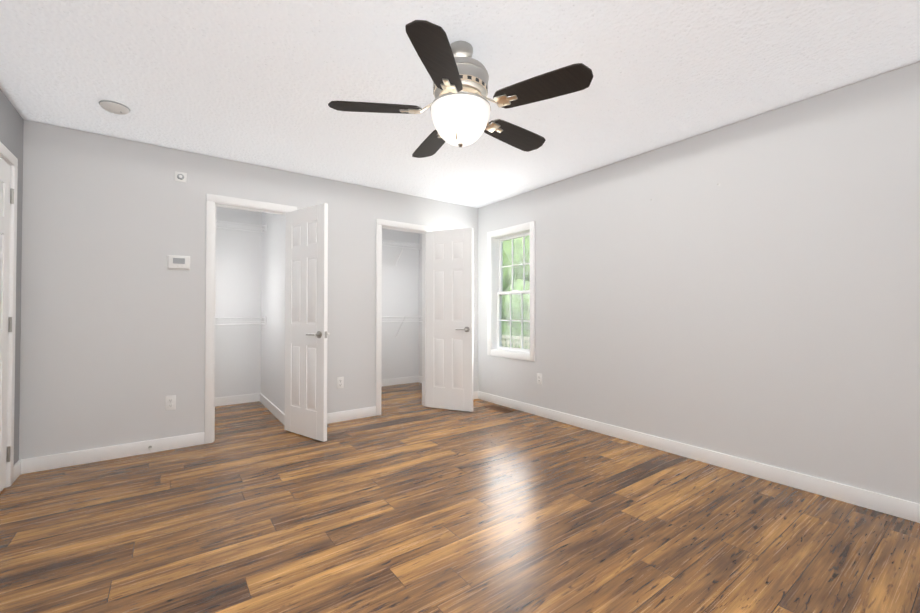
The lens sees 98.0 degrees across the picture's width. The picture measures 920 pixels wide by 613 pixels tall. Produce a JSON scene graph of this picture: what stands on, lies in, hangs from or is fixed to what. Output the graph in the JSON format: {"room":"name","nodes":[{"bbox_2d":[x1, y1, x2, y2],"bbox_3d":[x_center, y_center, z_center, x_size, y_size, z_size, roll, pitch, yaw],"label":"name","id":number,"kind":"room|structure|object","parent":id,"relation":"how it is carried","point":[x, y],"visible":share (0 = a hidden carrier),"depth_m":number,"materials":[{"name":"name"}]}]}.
{"room":"empty bedroom","nodes":[
{"label":"empty bedroom","id":0,"kind":"room"},
{"bbox_2d":[0,89,23,463],"bbox_3d":[-1.632,-0.098,0.725,0.150,2.440,4.902,1,-1,-36],"label":"wall","id":1,"kind":"structure","parent":0,"point":[11,128],"depth_m":2.68,"materials":[{"name":"grey paint"}]},
{"bbox_2d":[0,157,13,491],"bbox_3d":[-2.660,0.116,2.224,0.149,2.030,0.773,1,-1,-36],"label":"door","id":2,"kind":"structure","parent":1,"relation":"in","point":[6,195],"depth_m":2.47,"materials":[{"name":"white paint"}]},
{"bbox_2d":[0,142,17,487],"bbox_3d":[-2.683,0.085,2.199,0.137,2.112,0.898,1,-1,-36],"label":"door frame","id":3,"kind":"structure","parent":1,"relation":"attached to","point":[8,156],"depth_m":2.55,"materials":[{"name":"white paint"}]},
{"bbox_2d":[19,120,477,459],"bbox_3d":[-1.476,-0.057,3.949,4.147,2.440,0.120,1,-1,-36],"label":"wall","id":4,"kind":"structure","parent":0,"point":[112,347],"depth_m":3.12,"materials":[{"name":"white paint"}]},
{"bbox_2d":[13,432,203,479],"bbox_3d":[-2.581,1.102,3.042,1.071,0.100,0.016,1,-1,-36],"label":"baseboard","id":5,"kind":"structure","parent":4,"relation":"attached to","point":[29,465],"depth_m":2.98,"materials":[{"name":"white paint"}]},
{"bbox_2d":[165,395,175,410],"bbox_3d":[-2.338,0.779,3.228,0.070,0.115,0.009,1,-1,-36],"label":"electrical outlet","id":6,"kind":"object","parent":4,"relation":"attached to","point":[170,402],"visible":1,"depth_m":3.23,"materials":[{"name":"white plastic"}]},
{"bbox_2d":[167,255,189,269],"bbox_3d":[-2.295,-0.360,3.262,0.156,0.116,0.028,1,-1,-36],"label":"thermostat","id":7,"kind":"object","parent":4,"relation":"attached to","point":[177,262],"visible":1,"depth_m":3.25,"materials":[{"name":"white plastic"}]},
{"bbox_2d":[175,171,186,182],"bbox_3d":[-2.291,-1.065,3.277,0.080,0.080,0.023,1,-1,-36],"label":"smoke detector","id":8,"kind":"object","parent":4,"relation":"attached to","point":[180,176],"visible":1,"depth_m":3.28,"materials":[{"name":"white plastic"}]},
{"bbox_2d":[285,203,328,441],"bbox_3d":[-1.390,0.133,3.583,0.607,2.030,0.149,-1,-1,36],"label":"closet door","id":9,"kind":"structure","parent":4,"relation":"in","point":[306,285],"depth_m":3.54,"materials":[{"name":"white paint"}]},
{"bbox_2d":[337,377,343,388],"bbox_3d":[-1.212,0.772,4.051,0.070,0.115,0.009,1,-1,-36],"label":"electrical outlet","id":10,"kind":"object","parent":4,"relation":"attached to","point":[340,382],"visible":1,"depth_m":4.05,"materials":[{"name":"white plastic"}]},
{"bbox_2d":[327,406,375,423],"bbox_3d":[-1.230,1.114,4.032,0.815,0.100,0.013,1,-1,-36],"label":"baseboard","id":11,"kind":"structure","parent":4,"relation":"attached to","point":[340,416],"depth_m":4.10,"materials":[{"name":"white paint"}]},
{"bbox_2d":[426,228,472,411],"bbox_3d":[-0.128,0.145,4.540,0.592,2.030,0.149,0,-1,24],"label":"closet door","id":12,"kind":"structure","parent":4,"relation":"in","point":[449,319],"depth_m":4.52,"materials":[{"name":"white paint"}]},
{"bbox_2d":[473,391,476,399],"bbox_3d":[-0.056,1.125,4.887,0.655,0.100,0.016,1,-1,-36],"label":"baseboard","id":13,"kind":"structure","parent":4,"relation":"attached to","point":[475,392],"depth_m":5.06,"materials":[{"name":"white paint"}]},
{"bbox_2d":[259,212,285,413],"bbox_3d":[-1.795,-0.049,4.626,0.679,2.440,1.350,1,-1,-36],"label":"wall","id":14,"kind":"structure","parent":0,"point":[272,243],"depth_m":4.44,"materials":[{"name":"white paint"}]},
{"bbox_2d":[257,393,284,425],"bbox_3d":[-2.087,1.119,4.425,0.013,0.100,1.362,1,-1,-36],"label":"baseboard","id":15,"kind":"structure","parent":14,"relation":"attached to","point":[268,404],"depth_m":4.35,"materials":[{"name":"white paint"}]},
{"bbox_2d":[215,206,418,397],"bbox_3d":[-2.178,-0.040,5.291,3.697,2.440,0.120,1,-1,-36],"label":"wall","id":16,"kind":"structure","parent":0,"point":[250,282],"depth_m":4.93,"materials":[{"name":"white paint"}]},
{"bbox_2d":[215,393,256,406],"bbox_3d":[-3.002,1.121,4.591,1.260,0.100,0.013,1,-1,-36],"label":"baseboard","id":17,"kind":"structure","parent":16,"relation":"attached to","point":[238,399],"depth_m":4.80,"materials":[{"name":"white paint"}]},
{"bbox_2d":[215,220,266,324],"bbox_3d":[-2.917,-0.260,4.483,1.308,1.429,0.317,1,-1,-36],"label":"wire closet shelf","id":18,"kind":"object","parent":16,"relation":"attached to","point":[246,228],"visible":0.42,"depth_m":4.70,"materials":[{"name":"white metal"}]},
{"bbox_2d":[381,376,416,386],"bbox_3d":[-1.289,1.137,5.843,1.592,0.100,0.013,1,-1,-36],"label":"baseboard","id":19,"kind":"structure","parent":16,"relation":"attached to","point":[403,380],"depth_m":6.09,"materials":[{"name":"white paint"}]},
{"bbox_2d":[382,239,421,337],"bbox_3d":[-1.201,-0.244,5.737,1.590,1.429,0.317,1,-1,-36],"label":"wire closet shelf","id":20,"kind":"object","parent":16,"relation":"attached to","point":[406,244],"visible":0.29,"depth_m":5.89,"materials":[{"name":"white metal"}]},
{"bbox_2d":[419,233,421,375],"bbox_3d":[-0.247,-0.034,5.777,0.004,2.440,1.374,1,-1,-36],"label":"wall","id":21,"kind":"structure","parent":0,"point":[420,306],"depth_m":6.29,"materials":[{"name":"white paint"}]},
{"bbox_2d":[417,376,421,382],"bbox_3d":[-0.246,1.135,5.746,0.013,0.100,1.322,1,-1,-36],"label":"baseboard","id":22,"kind":"structure","parent":21,"relation":"attached to","point":[419,378],"depth_m":6.27,"materials":[{"name":"white paint"}]},
{"bbox_2d":[0,382,919,612],"bbox_3d":[-0.490,1.204,2.483,4.587,0.120,6.980,1,-1,-36],"label":"floor","id":23,"kind":"structure","parent":0,"point":[406,501],"depth_m":2.04,"materials":[{"name":"brown wood"}]},
{"bbox_2d":[484,405,512,412],"bbox_3d":[0.443,1.168,4.566,0.140,0.007,0.350,1,-1,-36],"label":"floor vent","id":24,"kind":"object","parent":23,"relation":"in","point":[500,409],"visible":1,"depth_m":4.56,"materials":[{"name":"brown"}]},
{"bbox_2d":[0,0,919,207],"bbox_3d":[-0.490,-1.355,2.515,4.587,0.120,6.980,1,-1,-36],"label":"ceiling","id":25,"kind":"structure","parent":0,"point":[264,83],"depth_m":2.20,"materials":[{"name":"paint"}]},
{"bbox_2d":[99,99,130,114],"bbox_3d":[-2.222,-1.276,2.571,0.156,0.036,0.156,1,-1,-36],"label":"ceiling speaker","id":26,"kind":"object","parent":25,"relation":"attached to","point":[113,106],"visible":1,"depth_m":2.54,"materials":[{"name":"white plastic"}]},
{"bbox_2d":[328,20,592,157],"bbox_3d":[0.025,-1.050,2.054,1.211,0.501,1.235,1,-1,-36],"label":"ceiling fan light","id":27,"kind":"object","parent":25,"relation":"hanging from","point":[460,107],"visible":1,"depth_m":1.89,"materials":[{"name":"black wood"}]},
{"bbox_2d":[478,62,919,503],"bbox_3d":[1.267,-0.059,3.845,0.160,2.440,6.520,1,-1,-36],"label":"wall","id":28,"kind":"structure","parent":0,"point":[760,303],"depth_m":2.72,"materials":[{"name":"white paint"}]},
{"bbox_2d":[487,221,534,360],"bbox_3d":[0.637,-0.163,4.687,0.166,1.522,0.792,1,-1,-36],"label":"double-hung window","id":29,"kind":"structure","parent":28,"relation":"in","point":[513,292],"depth_m":4.77,"materials":[{"name":"white plastic"}]},
{"bbox_2d":[537,373,541,384],"bbox_3d":[0.848,0.774,4.266,0.009,0.115,0.070,1,-1,-36],"label":"electrical outlet","id":30,"kind":"object","parent":28,"relation":"attached to","point":[539,378],"visible":1,"depth_m":4.26,"materials":[{"name":"white plastic"}]},
{"bbox_2d":[477,391,919,522],"bbox_3d":[1.638,1.103,3.175,0.016,0.100,4.782,1,-1,-36],"label":"baseboard","id":31,"kind":"structure","parent":28,"relation":"attached to","point":[895,506],"depth_m":2.75,"materials":[{"name":"white paint"}]}
]}

